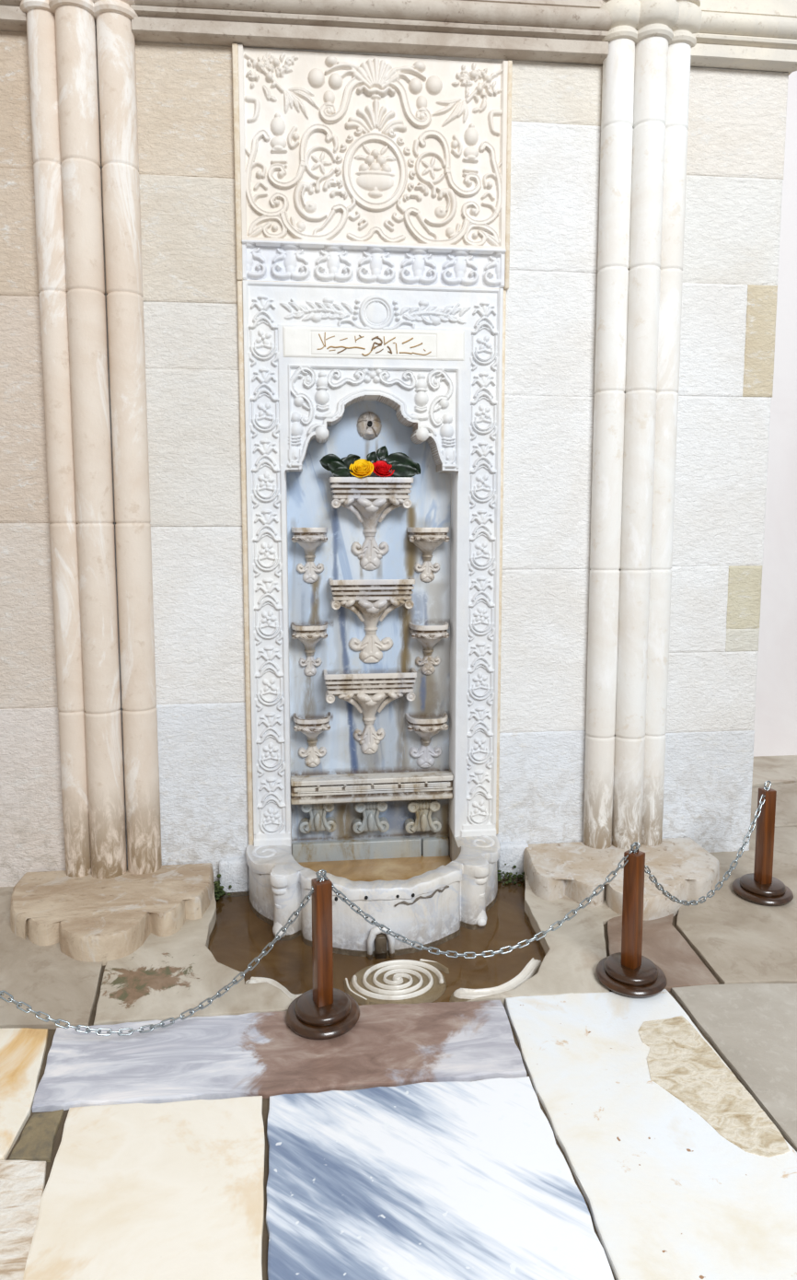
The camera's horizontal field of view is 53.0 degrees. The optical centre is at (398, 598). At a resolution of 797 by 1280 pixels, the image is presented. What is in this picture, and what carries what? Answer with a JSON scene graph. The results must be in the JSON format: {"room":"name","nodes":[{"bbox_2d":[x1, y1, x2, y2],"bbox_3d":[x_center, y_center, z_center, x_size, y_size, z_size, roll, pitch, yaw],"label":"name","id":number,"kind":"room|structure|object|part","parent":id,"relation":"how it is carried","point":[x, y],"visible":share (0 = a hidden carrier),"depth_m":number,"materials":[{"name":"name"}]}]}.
{"room":"palace fountain courtyard","nodes":[
{"label":"palace fountain courtyard","id":0,"kind":"room"},
{"bbox_2d":[209,881,545,1005],"bbox_3d":[-0.071,1.360,3.082,1.700,0.011,1.120,-1,6,-6],"label":"basin","id":1,"kind":"structure","parent":0,"point":[239,936],"depth_m":3.06,"materials":[{"name":"brown stone"}]},
{"bbox_2d":[213,873,232,900],"bbox_3d":[-0.786,1.255,3.447,0.123,0.098,0.095,-1,6,-6],"label":"moss","id":2,"kind":"object","parent":1,"relation":"on","point":[219,891],"visible":0.69,"depth_m":3.46,"materials":[{"name":"green plant"}]},
{"bbox_2d":[244,977,302,1000],"bbox_3d":[-0.374,1.369,2.761,0.398,0.038,0.118,2,6,19],"label":"carving","id":3,"kind":"object","parent":1,"relation":"on","point":[253,980],"visible":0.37,"depth_m":2.81,"materials":[{"name":"stone"}]},
{"bbox_2d":[232,42,512,959],"bbox_3d":[-0.077,-0.425,3.204,1.144,3.535,0.800,-1,6,-6],"label":"fountain","id":4,"kind":"object","parent":1,"relation":"on","point":[373,192],"visible":1,"depth_m":3.38,"materials":[{"name":"white stone"}]},
{"bbox_2d":[291,621,327,675],"bbox_3d":[-0.392,0.235,3.539,0.163,0.247,0.129,-1,6,-6],"label":"bowl","id":5,"kind":"object","parent":4,"relation":"on","point":[309,639],"depth_m":3.59,"materials":[{"name":"stone"}]},
{"bbox_2d":[291,526,327,582],"bbox_3d":[-0.387,-0.188,3.494,0.161,0.247,0.129,-1,6,-6],"label":"bowl","id":6,"kind":"object","parent":4,"relation":"on","point":[309,544],"depth_m":3.55,"materials":[{"name":"stone"}]},
{"bbox_2d":[293,711,330,767],"bbox_3d":[-0.387,0.651,3.584,0.169,0.252,0.129,-1,6,-6],"label":"bowl","id":7,"kind":"object","parent":4,"relation":"on","point":[311,729],"depth_m":3.64,"materials":[{"name":"stone"}]},
{"bbox_2d":[319,453,373,478],"bbox_3d":[-0.223,-0.566,3.439,0.233,0.116,0.094,-1,6,-6],"label":"rose","id":8,"kind":"object","parent":4,"relation":"on","point":[353,464],"visible":1,"depth_m":3.43,"materials":[{"name":"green plant"}]},
{"bbox_2d":[323,667,417,754],"bbox_3d":[-0.127,0.525,3.594,0.414,0.402,0.140,-1,6,-6],"label":"bowl","id":9,"kind":"object","parent":4,"relation":"on","point":[366,710],"depth_m":3.65,"materials":[{"name":"stone"}]},
{"bbox_2d":[328,477,413,570],"bbox_3d":[-0.120,-0.324,3.503,0.364,0.407,0.140,-1,6,-6],"label":"bowl","id":10,"kind":"object","parent":4,"relation":"on","point":[371,518],"depth_m":3.56,"materials":[{"name":"stone"}]},
{"bbox_2d":[328,577,415,663],"bbox_3d":[-0.117,0.104,3.550,0.377,0.387,0.140,-1,6,-6],"label":"bowl","id":11,"kind":"object","parent":4,"relation":"on","point":[372,620],"depth_m":3.61,"materials":[{"name":"stone"}]},
{"bbox_3d":[-0.101,-1.837,3.327,1.092,0.746,0.154,-1,6,-6],"label":"carved panel","id":12,"kind":"part","parent":4,"relation":"part of","materials":[{"name":"beige stone"}]},
{"bbox_3d":[-0.105,-0.116,3.507,1.084,2.401,0.190,-1,6,-6],"label":"carved frame","id":13,"kind":"part","parent":4,"relation":"part of","materials":[{"name":"white stone"}]},
{"bbox_2d":[245,832,500,956],"bbox_3d":[-0.083,1.193,3.322,1.121,0.292,0.630,-1,6,-6],"label":"basin","id":14,"kind":"object","parent":4,"relation":"in","point":[427,903],"depth_m":3.14,"materials":[{"name":"stone"}]},
{"bbox_3d":[-0.100,-1.067,3.350,0.762,0.123,0.030,-1,6,-6],"label":"inscription plate","id":15,"kind":"part","parent":4,"relation":"part of","materials":[{"name":"stone"}]},
{"bbox_2d":[367,923,395,959],"bbox_3d":[-0.065,1.290,3.004,0.106,0.139,0.040,-1,6,-6],"label":"hood","id":16,"kind":"object","parent":4,"relation":"attached to","point":[380,945],"depth_m":3.01,"materials":[{"name":"stone"}]},
{"bbox_2d":[366,445,420,477],"bbox_3d":[-0.020,-0.588,3.465,0.239,0.150,0.090,-1,6,-6],"label":"rose","id":17,"kind":"object","parent":4,"relation":"on","point":[398,464],"visible":0.99,"depth_m":3.46,"materials":[{"name":"green plant"}]},
{"bbox_2d":[405,711,448,767],"bbox_3d":[0.134,0.662,3.643,0.191,0.257,0.129,-1,6,-6],"label":"bowl","id":18,"kind":"object","parent":4,"relation":"on","point":[426,733],"depth_m":3.70,"materials":[{"name":"stone"}]},
{"bbox_2d":[407,526,450,581],"bbox_3d":[0.137,-0.193,3.552,0.184,0.247,0.129,-1,6,-6],"label":"bowl","id":19,"kind":"object","parent":4,"relation":"on","point":[428,548],"depth_m":3.61,"materials":[{"name":"stone"}]},
{"bbox_2d":[408,621,449,674],"bbox_3d":[0.142,0.234,3.598,0.177,0.242,0.129,-1,6,-6],"label":"bowl","id":20,"kind":"object","parent":4,"relation":"on","point":[428,641],"depth_m":3.65,"materials":[{"name":"stone"}]},
{"bbox_2d":[344,958,449,1005],"bbox_3d":[0.000,1.362,2.842,0.385,0.033,0.275,-1,6,-6],"label":"relief","id":21,"kind":"object","parent":1,"relation":"on","point":[398,981],"visible":0.99,"depth_m":2.82,"materials":[{"name":"stone"}]},
{"bbox_2d":[449,957,542,1001],"bbox_3d":[0.379,1.362,2.828,0.433,0.038,0.142,-4,7,-33],"label":"carving","id":22,"kind":"object","parent":1,"relation":"on","point":[461,994],"visible":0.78,"depth_m":2.78,"materials":[{"name":"stone"}]},
{"bbox_2d":[497,863,524,885],"bbox_3d":[0.495,1.242,3.591,0.297,0.091,0.085,-1,6,-6],"label":"moss","id":23,"kind":"object","parent":1,"relation":"on","point":[515,876],"visible":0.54,"depth_m":3.60,"materials":[{"name":"green plant"}]},
{"bbox_2d":[0,26,791,889],"bbox_3d":[-0.657,-0.942,3.543,4.690,4.480,0.453,-1,6,-6],"label":"wall","id":24,"kind":"structure","parent":0,"point":[737,134],"depth_m":3.44,"materials":[{"name":"white stone"}]},
{"bbox_2d":[0,0,26,32],"bbox_3d":[-2.186,-2.644,2.908,1.550,0.930,0.113,-1,6,-6],"label":"trim","id":25,"kind":"structure","parent":24,"relation":"attached to","point":[12,18],"depth_m":3.03,"materials":[{"name":"stone"}]},
{"bbox_2d":[219,857,248,896],"bbox_3d":[-0.727,1.228,3.544,0.130,0.165,0.095,-1,6,-6],"label":"trim","id":26,"kind":"structure","parent":24,"relation":"attached to","point":[234,871],"depth_m":3.50,"materials":[{"name":"white stone"}]},
{"bbox_2d":[130,0,612,64],"bbox_3d":[-0.084,-2.672,3.139,1.900,0.953,0.113,-1,6,-6],"label":"trim","id":27,"kind":"structure","parent":24,"relation":"attached to","point":[574,31],"depth_m":3.17,"materials":[{"name":"stone"}]},
{"bbox_2d":[497,840,528,883],"bbox_3d":[0.521,1.206,3.680,0.140,0.180,0.095,-1,6,-6],"label":"trim","id":28,"kind":"structure","parent":24,"relation":"attached to","point":[511,853],"depth_m":3.63,"materials":[{"name":"white stone"}]},
{"bbox_2d":[690,0,796,72],"bbox_3d":[1.484,-2.719,3.308,0.555,0.930,0.113,-1,6,-6],"label":"trim","id":29,"kind":"structure","parent":24,"relation":"attached to","point":[735,34],"depth_m":3.33,"materials":[{"name":"stone"}]},
{"bbox_2d":[5,785,792,1279],"bbox_3d":[1.111,1.441,2.402,8.300,0.144,5.700,-1,6,-6],"label":"floor","id":30,"kind":"structure","parent":0,"point":[51,1032],"depth_m":2.13,"materials":[{"name":"stone"}]},
{"bbox_2d":[0,1160,46,1279],"bbox_3d":[-1.088,1.458,1.805,0.672,0.078,0.379,0,6,0],"label":"paving slab","id":31,"kind":"object","parent":30,"relation":"on","point":[22,1182],"visible":0.82,"depth_m":1.85,"materials":[{"name":"beige stone"}]},
{"bbox_2d":[0,1027,47,1160],"bbox_3d":[-1.357,1.408,2.249,0.698,0.078,0.577,-1,6,-6],"label":"paving slab","id":32,"kind":"object","parent":30,"relation":"on","point":[22,1051],"visible":0.78,"depth_m":2.28,"materials":[{"name":"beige stone"}]},
{"bbox_2d":[8,1109,63,1162],"bbox_3d":[-0.933,1.430,2.080,0.105,0.078,0.170,-1,6,-6],"label":"paving slab","id":33,"kind":"object","parent":30,"relation":"on","point":[36,1142],"visible":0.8,"depth_m":2.06,"materials":[{"name":"brown stone"}]},
{"bbox_2d":[0,886,102,1029],"bbox_3d":[-1.615,1.324,3.034,0.764,0.078,1.571,-4,7,-34],"label":"paving slab","id":34,"kind":"object","parent":30,"relation":"on","point":[54,983],"visible":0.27,"depth_m":2.75,"materials":[{"name":"grey stone"}]},
{"bbox_2d":[19,0,162,878],"bbox_3d":[-1.226,-0.827,3.218,0.491,4.080,0.257,-1,6,-6],"label":"column","id":35,"kind":"structure","parent":30,"relation":"on","point":[63,70],"depth_m":3.19,"materials":[{"name":"stone"}]},
{"bbox_2d":[10,862,213,965],"bbox_3d":[-1.173,1.261,3.174,0.821,0.174,0.643,-1,6,-6],"label":"plinth","id":36,"kind":"object","parent":30,"relation":"on","point":[92,919],"visible":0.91,"depth_m":3.09,"materials":[{"name":"stone"}]},
{"bbox_2d":[23,1095,265,1279],"bbox_3d":[-0.586,1.446,1.895,0.550,0.078,0.614,-1,6,-6],"label":"paving slab","id":37,"kind":"object","parent":30,"relation":"on","point":[167,1191],"visible":0.96,"depth_m":1.88,"materials":[{"name":"beige stone"}]},
{"bbox_2d":[93,883,292,1025],"bbox_3d":[-0.758,1.317,3.096,0.800,0.078,1.305,-2,7,-21],"label":"paving slab","id":38,"kind":"object","parent":30,"relation":"on","point":[166,977],"visible":0.52,"depth_m":2.72,"materials":[{"name":"beige stone"}]},
{"bbox_2d":[32,1000,526,1112],"bbox_3d":[-0.347,1.389,2.407,1.419,0.078,0.372,-1,6,-6],"label":"paving slab","id":39,"kind":"object","parent":30,"relation":"on","point":[249,1054],"visible":0.81,"depth_m":2.37,"materials":[{"name":"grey stone"}]},
{"bbox_2d":[285,869,360,1039],"bbox_3d":[-0.240,1.089,2.516,0.237,0.491,0.237,-3,7,-26],"label":"barrier post","id":40,"kind":"object","parent":39,"relation":"on","point":[324,1011],"visible":1,"depth_m":2.49,"materials":[{"name":"brown wood"}]},
{"bbox_2d":[0,870,326,1035],"bbox_3d":[-0.790,1.085,2.380,1.164,0.448,0.018,-1,6,-14],"label":"chain","id":41,"kind":"object","parent":40,"relation":"hanging from","point":[161,1024],"visible":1,"depth_m":2.42,"materials":[{"name":"silver metal"}]},
{"bbox_2d":[315,842,640,958],"bbox_3d":[0.280,1.009,2.614,1.097,0.345,0.018,-1,6,-11],"label":"chain","id":42,"kind":"object","parent":40,"relation":"hanging from","point":[447,953],"visible":1,"depth_m":2.63,"materials":[{"name":"silver metal"}]},
{"bbox_2d":[266,1076,614,1279],"bbox_3d":[0.054,1.443,1.919,0.753,0.078,0.683,-1,6,-6],"label":"paving slab","id":43,"kind":"object","parent":30,"relation":"on","point":[446,1180],"visible":1,"depth_m":1.89,"materials":[{"name":"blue stone"}]},
{"bbox_2d":[465,874,620,1009],"bbox_3d":[0.657,1.322,3.051,0.530,0.078,1.079,2,7,20],"label":"paving slab","id":44,"kind":"object","parent":30,"relation":"on","point":[572,952],"visible":0.62,"depth_m":2.96,"materials":[{"name":"beige stone"}]},
{"bbox_2d":[523,837,720,920],"bbox_3d":[0.996,1.231,3.445,0.856,0.176,0.576,-1,6,-6],"label":"plinth","id":45,"kind":"object","parent":30,"relation":"on","point":[684,868],"visible":0.7,"depth_m":3.38,"materials":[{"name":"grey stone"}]},
{"bbox_2d":[582,0,702,849],"bbox_3d":[1.038,-0.866,3.466,0.469,4.125,0.258,-1,6,-6],"label":"column","id":46,"kind":"structure","parent":45,"relation":"on","point":[646,67],"depth_m":3.42,"materials":[{"name":"stone"}]},
{"bbox_2d":[505,989,796,1279],"bbox_3d":[0.697,1.419,2.135,0.598,0.080,1.123,-1,6,-6],"label":"paving slab","id":47,"kind":"object","parent":30,"relation":"on","point":[680,1170],"visible":0.94,"depth_m":2.04,"materials":[{"name":"beige stone"}]},
{"bbox_2d":[607,913,719,991],"bbox_3d":[0.968,1.319,3.087,0.363,0.078,0.838,1,6,8],"label":"paving slab","id":48,"kind":"object","parent":30,"relation":"on","point":[663,944],"visible":0.45,"depth_m":2.94,"materials":[{"name":"brown stone"}]},
{"bbox_2d":[595,841,667,997],"bbox_3d":[0.801,1.068,2.728,0.237,0.491,0.237,-5,8,-42],"label":"barrier post","id":49,"kind":"object","parent":48,"relation":"on","point":[627,972],"visible":1,"depth_m":2.70,"materials":[{"name":"brown wood"}]},
{"bbox_2d":[630,781,771,906],"bbox_3d":[1.169,0.974,3.030,0.996,0.364,0.018,-5,8,-40],"label":"chain","id":50,"kind":"object","parent":49,"relation":"hanging from","point":[672,898],"visible":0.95,"depth_m":3.10,"materials":[{"name":"silver metal"}]},
{"bbox_2d":[671,983,796,1151],"bbox_3d":[1.528,1.414,2.197,1.080,0.078,1.172,-1,6,-6],"label":"paving slab","id":51,"kind":"object","parent":30,"relation":"on","point":[753,1027],"visible":0.82,"depth_m":2.47,"materials":[{"name":"grey stone"}]},
{"bbox_2d":[676,826,796,984],"bbox_3d":[1.818,1.272,3.522,1.057,0.078,2.043,3,7,28],"label":"paving slab","id":52,"kind":"object","parent":30,"relation":"on","point":[741,940],"visible":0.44,"depth_m":3.11,"materials":[{"name":"grey stone"}]},
{"bbox_2d":[732,780,793,906],"bbox_3d":[1.537,1.002,3.346,0.237,0.491,0.237,-1,6,-13],"label":"barrier post","id":53,"kind":"object","parent":52,"relation":"on","point":[760,887],"visible":1,"depth_m":3.32,"materials":[{"name":"brown wood"}]},
{"bbox_2d":[750,782,796,828],"bbox_3d":[2.229,1.171,4.471,1.011,0.078,0.646,-1,6,-6],"label":"paving slab","id":54,"kind":"object","parent":30,"relation":"on","point":[786,799],"visible":0.29,"depth_m":4.40,"materials":[{"name":"grey stone"}]},
{"bbox_2d":[752,755,796,787],"bbox_3d":[2.981,1.098,5.151,2.211,0.078,0.691,-1,6,-6],"label":"paving slab","id":55,"kind":"object","parent":30,"relation":"on","point":[779,770],"visible":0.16,"depth_m":5.00,"materials":[{"name":"beige stone"}]},
{"bbox_2d":[754,70,796,756],"bbox_3d":[2.936,-1.220,5.204,4.000,4.680,0.200,-1,6,-6],"label":"wall","id":56,"kind":"structure","parent":0,"point":[775,729],"depth_m":5.13,"materials":[{"name":"paint"}]}
]}

